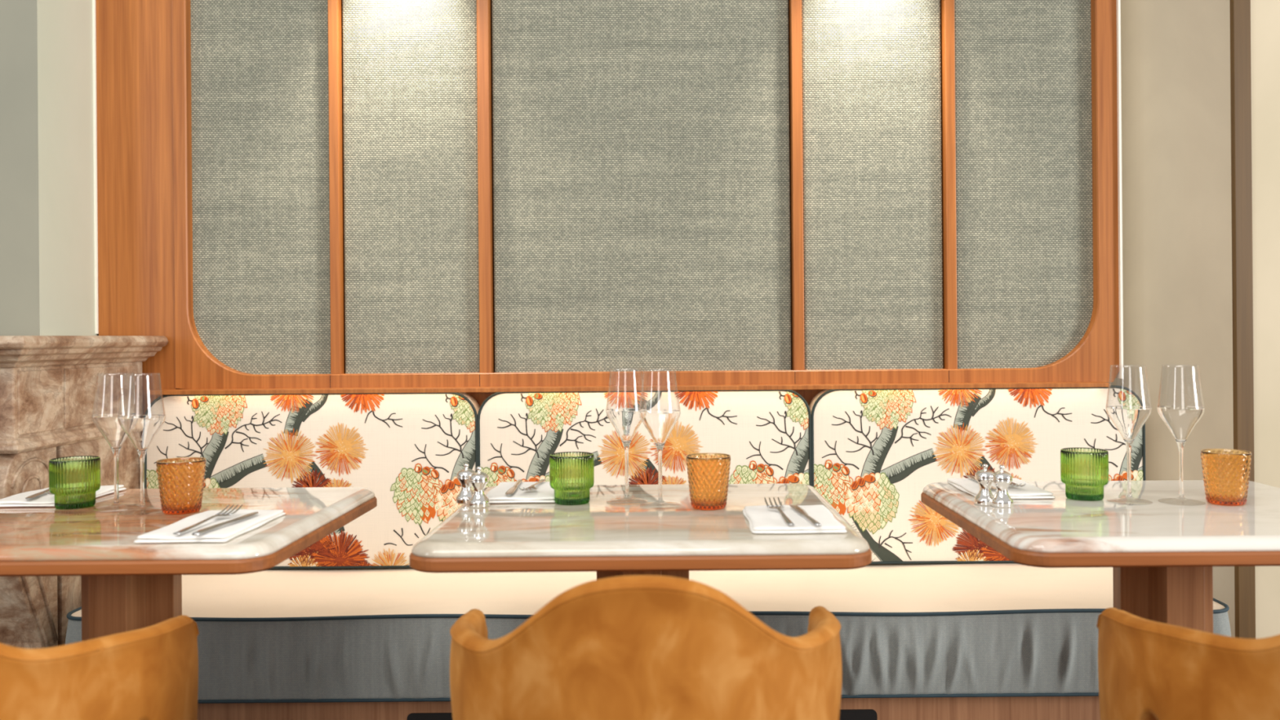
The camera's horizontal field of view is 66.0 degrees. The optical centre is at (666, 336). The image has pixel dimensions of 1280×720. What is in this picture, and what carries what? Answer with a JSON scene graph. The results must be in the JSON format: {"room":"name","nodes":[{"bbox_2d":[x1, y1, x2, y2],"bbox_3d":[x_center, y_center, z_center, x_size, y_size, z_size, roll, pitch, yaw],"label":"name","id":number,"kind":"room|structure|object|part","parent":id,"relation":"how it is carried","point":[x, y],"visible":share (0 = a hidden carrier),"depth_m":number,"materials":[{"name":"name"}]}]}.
{"room":"restaurant","nodes":[
{"label":"restaurant","id":0,"kind":"room"},
{"bbox_2d":[0,0,98,335],"bbox_3d":[-2.363,-1.046,2.535,1.691,2.150,0.330,0,0,0],"label":"wall","id":1,"kind":"structure","parent":0,"point":[47,222],"depth_m":2.40,"materials":[{"name":"beige paint"}]},
{"bbox_2d":[1106,377,1121,386],"bbox_3d":[-0.804,-0.533,2.775,4.800,3.200,0.150,0,0,0],"label":"wall","id":2,"kind":"structure","parent":0,"point":[1117,381],"depth_m":2.70,"materials":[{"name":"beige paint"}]},
{"bbox_2d":[92,0,98,333],"bbox_3d":[-1.515,-1.068,2.650,0.006,2.120,0.100,0,0,0],"label":"trim","id":3,"kind":"structure","parent":2,"relation":"attached to","point":[94,5],"depth_m":2.60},
{"bbox_2d":[95,0,1119,414],"bbox_3d":[-0.157,-0.314,2.617,2.698,2.750,0.162,0,0,0],"label":"panelling","id":4,"kind":"object","parent":2,"relation":"attached to","point":[480,199],"visible":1,"depth_m":2.63,"materials":[{"name":"brown wood"}]},
{"bbox_3d":[-1.088,-0.688,2.658,0.377,1.607,0.055,0,0,0],"label":"fabric panel","id":5,"kind":"part","parent":4,"relation":"part of","materials":[{"name":"grey fabric"}]},
{"bbox_3d":[-0.686,-0.691,2.658,0.361,1.607,0.055,0,0,0],"label":"fabric panel","id":6,"kind":"part","parent":4,"relation":"part of","materials":[{"name":"grey fabric"}]},
{"bbox_3d":[-0.070,-0.696,2.658,0.794,1.607,0.055,0,0,0],"label":"fabric panel","id":7,"kind":"part","parent":4,"relation":"part of","materials":[{"name":"grey fabric"}]},
{"bbox_3d":[0.548,-0.701,2.658,0.372,1.607,0.055,0,0,0],"label":"fabric panel","id":8,"kind":"part","parent":4,"relation":"part of","materials":[{"name":"grey fabric"}]},
{"bbox_3d":[0.954,-0.704,2.658,0.374,1.607,0.055,0,0,0],"label":"fabric panel","id":9,"kind":"part","parent":4,"relation":"part of","materials":[{"name":"grey fabric"}]},
{"bbox_2d":[1115,0,1123,378],"bbox_3d":[1.189,-1.020,2.645,0.006,2.260,0.110,0,0,0],"label":"trim","id":10,"kind":"structure","parent":2,"relation":"attached to","point":[1120,375],"depth_m":2.59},
{"bbox_2d":[1120,0,1279,638],"bbox_3d":[2.218,-0.558,2.602,1.955,3.200,0.194,0,0,0],"label":"wall","id":11,"kind":"structure","parent":0,"point":[1175,100],"depth_m":2.56,"materials":[{"name":"beige paint"}]},
{"bbox_2d":[1229,0,1255,638],"bbox_3d":[1.458,-0.552,2.505,0.044,3.200,0.030,0,0,0],"label":"trim","id":12,"kind":"structure","parent":11,"relation":"attached to","point":[1240,10],"depth_m":2.49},
{"bbox_3d":[0.009,1.085,-0.800,6.400,0.050,7.400,0,0,0],"label":"floor","id":13,"kind":"structure","parent":0,"visible":0},
{"bbox_2d":[0,335,168,648],"bbox_3d":[-2.102,0.541,2.303,1.588,1.073,0.584,0,0,0],"label":"fireplace","id":14,"kind":"object","parent":13,"relation":"on","point":[48,387],"visible":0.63,"depth_m":2.19,"materials":[{"name":"brown stone"}]},
{"bbox_3d":[-1.458,0.659,2.134,0.170,0.826,0.177,0,0,0],"label":"console leg","id":15,"kind":"part","parent":14,"relation":"part of","materials":[{"name":"brown stone"}]},
{"bbox_3d":[-1.385,0.141,2.164,0.023,0.136,0.151,0,0,0],"label":"frieze panel","id":16,"kind":"part","parent":14,"relation":"part of","materials":[{"name":"brown stone"}]},
{"bbox_3d":[-2.115,0.237,2.305,1.523,0.032,0.501,0,0,0],"label":"moulding","id":17,"kind":"part","parent":14,"relation":"part of","materials":[{"name":"brown stone"}]},
{"bbox_3d":[-2.103,0.051,2.311,1.550,0.040,0.568,0,0,0],"label":"cornice","id":18,"kind":"part","parent":14,"relation":"part of","materials":[{"name":"brown stone"}]},
{"bbox_2d":[0,335,168,349],"bbox_3d":[-2.095,0.018,2.303,1.566,0.028,0.584,0,0,0],"label":"mantel shelf","id":19,"kind":"object","parent":14,"relation":"attached to","point":[6,342],"depth_m":2.22,"materials":[{"name":"brown stone"}]},
{"bbox_3d":[-1.385,0.141,2.405,0.023,0.136,0.310,0,0,0],"label":"frieze panel","id":20,"kind":"part","parent":14,"relation":"part of","materials":[{"name":"brown stone"}]},
{"bbox_2d":[0,614,199,719],"bbox_3d":[-0.923,0.674,1.283,0.524,0.791,0.414,0,0,0],"label":"velvet chair","id":21,"kind":"object","parent":13,"relation":"on","point":[150,673],"visible":1,"depth_m":1.22,"materials":[{"name":"orange fabric"}]},
{"bbox_2d":[0,487,377,641],"bbox_3d":[-0.925,0.688,1.725,0.690,0.760,0.600,0,0,0],"label":"pedestal table","id":22,"kind":"object","parent":13,"relation":"on","point":[127,585],"visible":0.72,"depth_m":1.60,"materials":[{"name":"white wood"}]},
{"bbox_2d":[0,484,126,506],"bbox_3d":[-1.164,0.303,1.885,0.153,0.011,0.207,0,0,0],"label":"napkin","id":23,"kind":"object","parent":22,"relation":"on","point":[45,500],"visible":0.56,"depth_m":1.82,"materials":[{"name":"white fabric"}]},
{"bbox_2d":[25,488,49,498],"bbox_3d":[-1.182,0.294,1.873,0.016,0.005,0.183,0,0,-14],"label":"knife","id":24,"kind":"object","parent":23,"relation":"on","point":[47,490],"visible":0.62,"depth_m":1.83,"materials":[{"name":"metal"}]},
{"bbox_2d":[48,455,100,509],"bbox_3d":[-1.074,0.265,1.787,0.080,0.088,0.080,0,0,0],"label":"tumbler","id":25,"kind":"object","parent":22,"relation":"on","point":[74,482],"visible":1,"depth_m":1.76,"materials":[{"name":"green glass"}]},
{"bbox_2d":[91,373,139,511],"bbox_3d":[-0.987,0.186,1.764,0.075,0.243,0.075,0,0,0],"label":"wine glass","id":26,"kind":"object","parent":22,"relation":"on","point":[108,424],"visible":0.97,"depth_m":1.75,"materials":[{"name":"clear glass"}]},
{"bbox_2d":[117,373,165,515],"bbox_3d":[-0.919,0.186,1.726,0.075,0.243,0.075,0,0,0],"label":"wine glass","id":27,"kind":"object","parent":22,"relation":"on","point":[141,429],"visible":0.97,"depth_m":1.71,"materials":[{"name":"clear glass"}]},
{"bbox_2d":[155,457,206,515],"bbox_3d":[-0.848,0.261,1.722,0.078,0.092,0.078,0,0,45],"label":"tumbler","id":28,"kind":"object","parent":22,"relation":"on","point":[180,479],"visible":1,"depth_m":1.69,"materials":[{"name":"orange glass"}]},
{"bbox_2d":[133,509,285,542],"bbox_3d":[-0.721,0.300,1.572,0.140,0.011,0.237,0,0,0],"label":"napkin","id":29,"kind":"object","parent":22,"relation":"on","point":[224,533],"visible":0.89,"depth_m":1.53,"materials":[{"name":"white fabric"}]},
{"bbox_2d":[173,504,242,534],"bbox_3d":[-0.721,0.286,1.546,0.026,0.013,0.182,0,0,3],"label":"fork","id":30,"kind":"object","parent":29,"relation":"on","point":[218,514],"visible":1,"depth_m":1.57,"materials":[{"name":"metal"}]},
{"bbox_2d":[191,511,258,535],"bbox_3d":[-0.683,0.290,1.536,0.016,0.005,0.183,0,0,5],"label":"knife","id":31,"kind":"object","parent":29,"relation":"on","point":[214,526],"visible":1,"depth_m":1.51,"materials":[{"name":"metal"}]},
{"bbox_2d":[408,483,871,579],"bbox_3d":[-0.036,0.680,1.725,0.690,0.760,0.600,0,0,0],"label":"pedestal table","id":32,"kind":"object","parent":13,"relation":"on","point":[609,540],"visible":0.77,"depth_m":1.47,"materials":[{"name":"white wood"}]},
{"bbox_2d":[456,462,475,503],"bbox_3d":[-0.366,0.267,1.800,0.038,0.072,0.038,0,0,0],"label":"shaker","id":33,"kind":"object","parent":32,"relation":"on","point":[466,492],"visible":0.79,"depth_m":1.79,"materials":[{"name":"silver metal"}]},
{"bbox_2d":[468,466,489,507],"bbox_3d":[-0.334,0.267,1.755,0.038,0.072,0.038,0,0,0],"label":"shaker","id":34,"kind":"object","parent":32,"relation":"on","point":[478,480],"visible":1,"depth_m":1.74,"materials":[{"name":"silver metal"}]},
{"bbox_2d":[486,481,555,502],"bbox_3d":[-0.267,0.296,1.885,0.145,0.011,0.210,0,0,0],"label":"napkin","id":35,"kind":"object","parent":32,"relation":"on","point":[544,493],"visible":0.64,"depth_m":1.82,"materials":[{"name":"white fabric"}]},
{"bbox_2d":[505,479,522,495],"bbox_3d":[-0.291,0.287,1.873,0.016,0.005,0.183,0,0,-2],"label":"knife","id":36,"kind":"object","parent":35,"relation":"on","point":[512,490],"visible":1,"depth_m":1.85,"materials":[{"name":"metal"}]},
{"bbox_2d":[519,479,545,490],"bbox_3d":[-0.252,0.282,1.884,0.026,0.013,0.182,0,0,3],"label":"fork","id":37,"kind":"object","parent":35,"relation":"on","point":[531,487],"visible":1,"depth_m":1.85,"materials":[{"name":"metal"}]},
{"bbox_2d":[549,451,594,505],"bbox_3d":[-0.172,0.257,1.787,0.080,0.088,0.080,0,0,0],"label":"tumbler","id":38,"kind":"object","parent":32,"relation":"on","point":[571,473],"visible":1,"depth_m":1.76,"materials":[{"name":"green glass"}]},
{"bbox_2d":[605,368,647,504],"bbox_3d":[-0.073,0.179,1.792,0.075,0.243,0.075,0,0,0],"label":"wine glass","id":39,"kind":"object","parent":32,"relation":"on","point":[626,422],"visible":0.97,"depth_m":1.78,"materials":[{"name":"clear glass"}]},
{"bbox_2d":[638,368,681,509],"bbox_3d":[-0.012,0.178,1.744,0.075,0.243,0.075,0,0,0],"label":"wine glass","id":40,"kind":"object","parent":32,"relation":"on","point":[660,424],"visible":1,"depth_m":1.73,"materials":[{"name":"clear glass"}]},
{"bbox_2d":[685,453,730,510],"bbox_3d":[0.073,0.253,1.722,0.078,0.092,0.078,0,0,45],"label":"tumbler","id":41,"kind":"object","parent":32,"relation":"on","point":[708,473],"visible":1,"depth_m":1.69,"materials":[{"name":"orange glass"}]},
{"bbox_2d":[742,504,846,533],"bbox_3d":[0.201,0.292,1.588,0.145,0.011,0.207,0,0,0],"label":"napkin","id":42,"kind":"object","parent":32,"relation":"on","point":[762,519],"visible":0.88,"depth_m":1.54,"materials":[{"name":"white fabric"}]},
{"bbox_2d":[764,497,794,525],"bbox_3d":[0.183,0.278,1.576,0.026,0.013,0.182,0,0,-3],"label":"fork","id":43,"kind":"object","parent":42,"relation":"on","point":[788,521],"visible":1,"depth_m":1.61,"materials":[{"name":"metal"}]},
{"bbox_2d":[789,504,821,526],"bbox_3d":[0.221,0.283,1.567,0.016,0.005,0.183,0,0,-6],"label":"knife","id":44,"kind":"object","parent":42,"relation":"on","point":[797,508],"visible":1,"depth_m":1.56,"materials":[{"name":"metal"}]},
{"bbox_2d":[449,575,842,719],"bbox_3d":[-0.025,0.666,1.303,0.524,0.791,0.414,0,0,0],"label":"velvet chair","id":45,"kind":"object","parent":13,"relation":"on","point":[624,647],"visible":1,"depth_m":1.11,"materials":[{"name":"orange fabric"}]},
{"bbox_2d":[65,563,1231,719],"bbox_3d":[-0.039,0.828,2.354,2.568,0.465,0.500,0,0,0],"label":"banquette","id":46,"kind":"object","parent":13,"relation":"on","point":[942,641],"visible":0.44,"depth_m":2.13,"materials":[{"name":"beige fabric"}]},
{"bbox_2d":[144,392,479,568],"bbox_3d":[-0.927,0.375,2.610,0.872,0.461,0.104,0,0,0],"label":"cushion","id":47,"kind":"object","parent":46,"relation":"on","point":[410,449],"visible":0.56,"depth_m":2.56,"materials":[{"name":"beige fabric"}]},
{"bbox_2d":[407,709,877,719],"bbox_3d":[-0.053,0.921,2.163,1.030,0.199,0.013,0,0,0],"label":"vent","id":48,"kind":"object","parent":46,"relation":"attached to","point":[412,714],"depth_m":2.16,"materials":[{"name":"black metal"}]},
{"bbox_2d":[477,389,811,488],"bbox_3d":[-0.057,0.368,2.610,0.872,0.461,0.104,0,0,0],"label":"cushion","id":49,"kind":"object","parent":46,"relation":"on","point":[766,434],"visible":0.37,"depth_m":2.56,"materials":[{"name":"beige fabric"}]},
{"bbox_2d":[808,385,1145,564],"bbox_3d":[0.813,0.361,2.610,0.872,0.461,0.104,0,0,0],"label":"cushion","id":50,"kind":"object","parent":46,"relation":"on","point":[874,452],"visible":0.6,"depth_m":2.56,"materials":[{"name":"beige fabric"}]},
{"bbox_2d":[920,480,1279,633],"bbox_3d":[0.860,0.673,1.725,0.690,0.760,0.600,0,0,0],"label":"pedestal table","id":51,"kind":"object","parent":13,"relation":"on","point":[1162,557],"visible":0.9,"depth_m":1.60,"materials":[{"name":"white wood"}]},
{"bbox_2d":[973,463,993,506],"bbox_3d":[0.561,0.260,1.735,0.038,0.072,0.038,0,0,0],"label":"shaker","id":52,"kind":"object","parent":51,"relation":"on","point":[984,495],"visible":0.95,"depth_m":1.72,"materials":[{"name":"silver metal"}]},
{"bbox_2d":[946,477,1055,498],"bbox_3d":[0.634,0.289,1.885,0.145,0.011,0.210,0,0,0],"label":"napkin","id":53,"kind":"object","parent":51,"relation":"on","point":[969,486],"visible":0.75,"depth_m":1.84,"materials":[{"name":"white fabric"}]},
{"bbox_2d":[966,475,995,490],"bbox_3d":[0.602,0.280,1.883,0.016,0.005,0.183,0,0,1],"label":"knife","id":54,"kind":"object","parent":53,"relation":"on","point":[971,477],"visible":0.38,"depth_m":1.93,"materials":[{"name":"metal"}]},
{"bbox_2d":[1008,481,1026,486],"bbox_3d":[0.651,0.274,1.884,0.026,0.013,0.182,0,0,6],"label":"fork","id":55,"kind":"object","parent":53,"relation":"on","point":[1011,484],"visible":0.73,"depth_m":1.81,"materials":[{"name":"metal"}]},
{"bbox_2d":[991,465,1013,507],"bbox_3d":[0.584,0.259,1.715,0.038,0.072,0.038,0,0,0],"label":"shaker","id":56,"kind":"object","parent":51,"relation":"on","point":[1002,479],"visible":1,"depth_m":1.70,"materials":[{"name":"silver metal"}]},
{"bbox_2d":[1060,447,1108,501],"bbox_3d":[0.758,0.249,1.787,0.080,0.088,0.080,0,0,0],"label":"tumbler","id":57,"kind":"object","parent":51,"relation":"on","point":[1084,471],"visible":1,"depth_m":1.76,"materials":[{"name":"green glass"}]},
{"bbox_2d":[1105,364,1151,505],"bbox_3d":[0.819,0.172,1.745,0.075,0.243,0.075,0,0,0],"label":"wine glass","id":58,"kind":"object","parent":51,"relation":"on","point":[1128,420],"visible":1,"depth_m":1.73,"materials":[{"name":"clear glass"}]},
{"bbox_2d":[1156,364,1204,506],"bbox_3d":[0.906,0.171,1.735,0.075,0.243,0.075,0,0,0],"label":"wine glass","id":59,"kind":"object","parent":51,"relation":"on","point":[1180,420],"visible":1,"depth_m":1.72,"materials":[{"name":"clear glass"}]},
{"bbox_2d":[1200,448,1251,506],"bbox_3d":[0.978,0.246,1.722,0.078,0.092,0.078,0,0,45],"label":"tumbler","id":60,"kind":"object","parent":51,"relation":"on","point":[1226,472],"visible":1,"depth_m":1.70,"materials":[{"name":"orange glass"}]},
{"bbox_2d":[1096,607,1279,719],"bbox_3d":[0.873,0.659,1.283,0.524,0.791,0.414,0,0,0],"label":"velvet chair","id":61,"kind":"object","parent":13,"relation":"on","point":[1148,669],"visible":1,"depth_m":1.22,"materials":[{"name":"orange fabric"}]}
]}

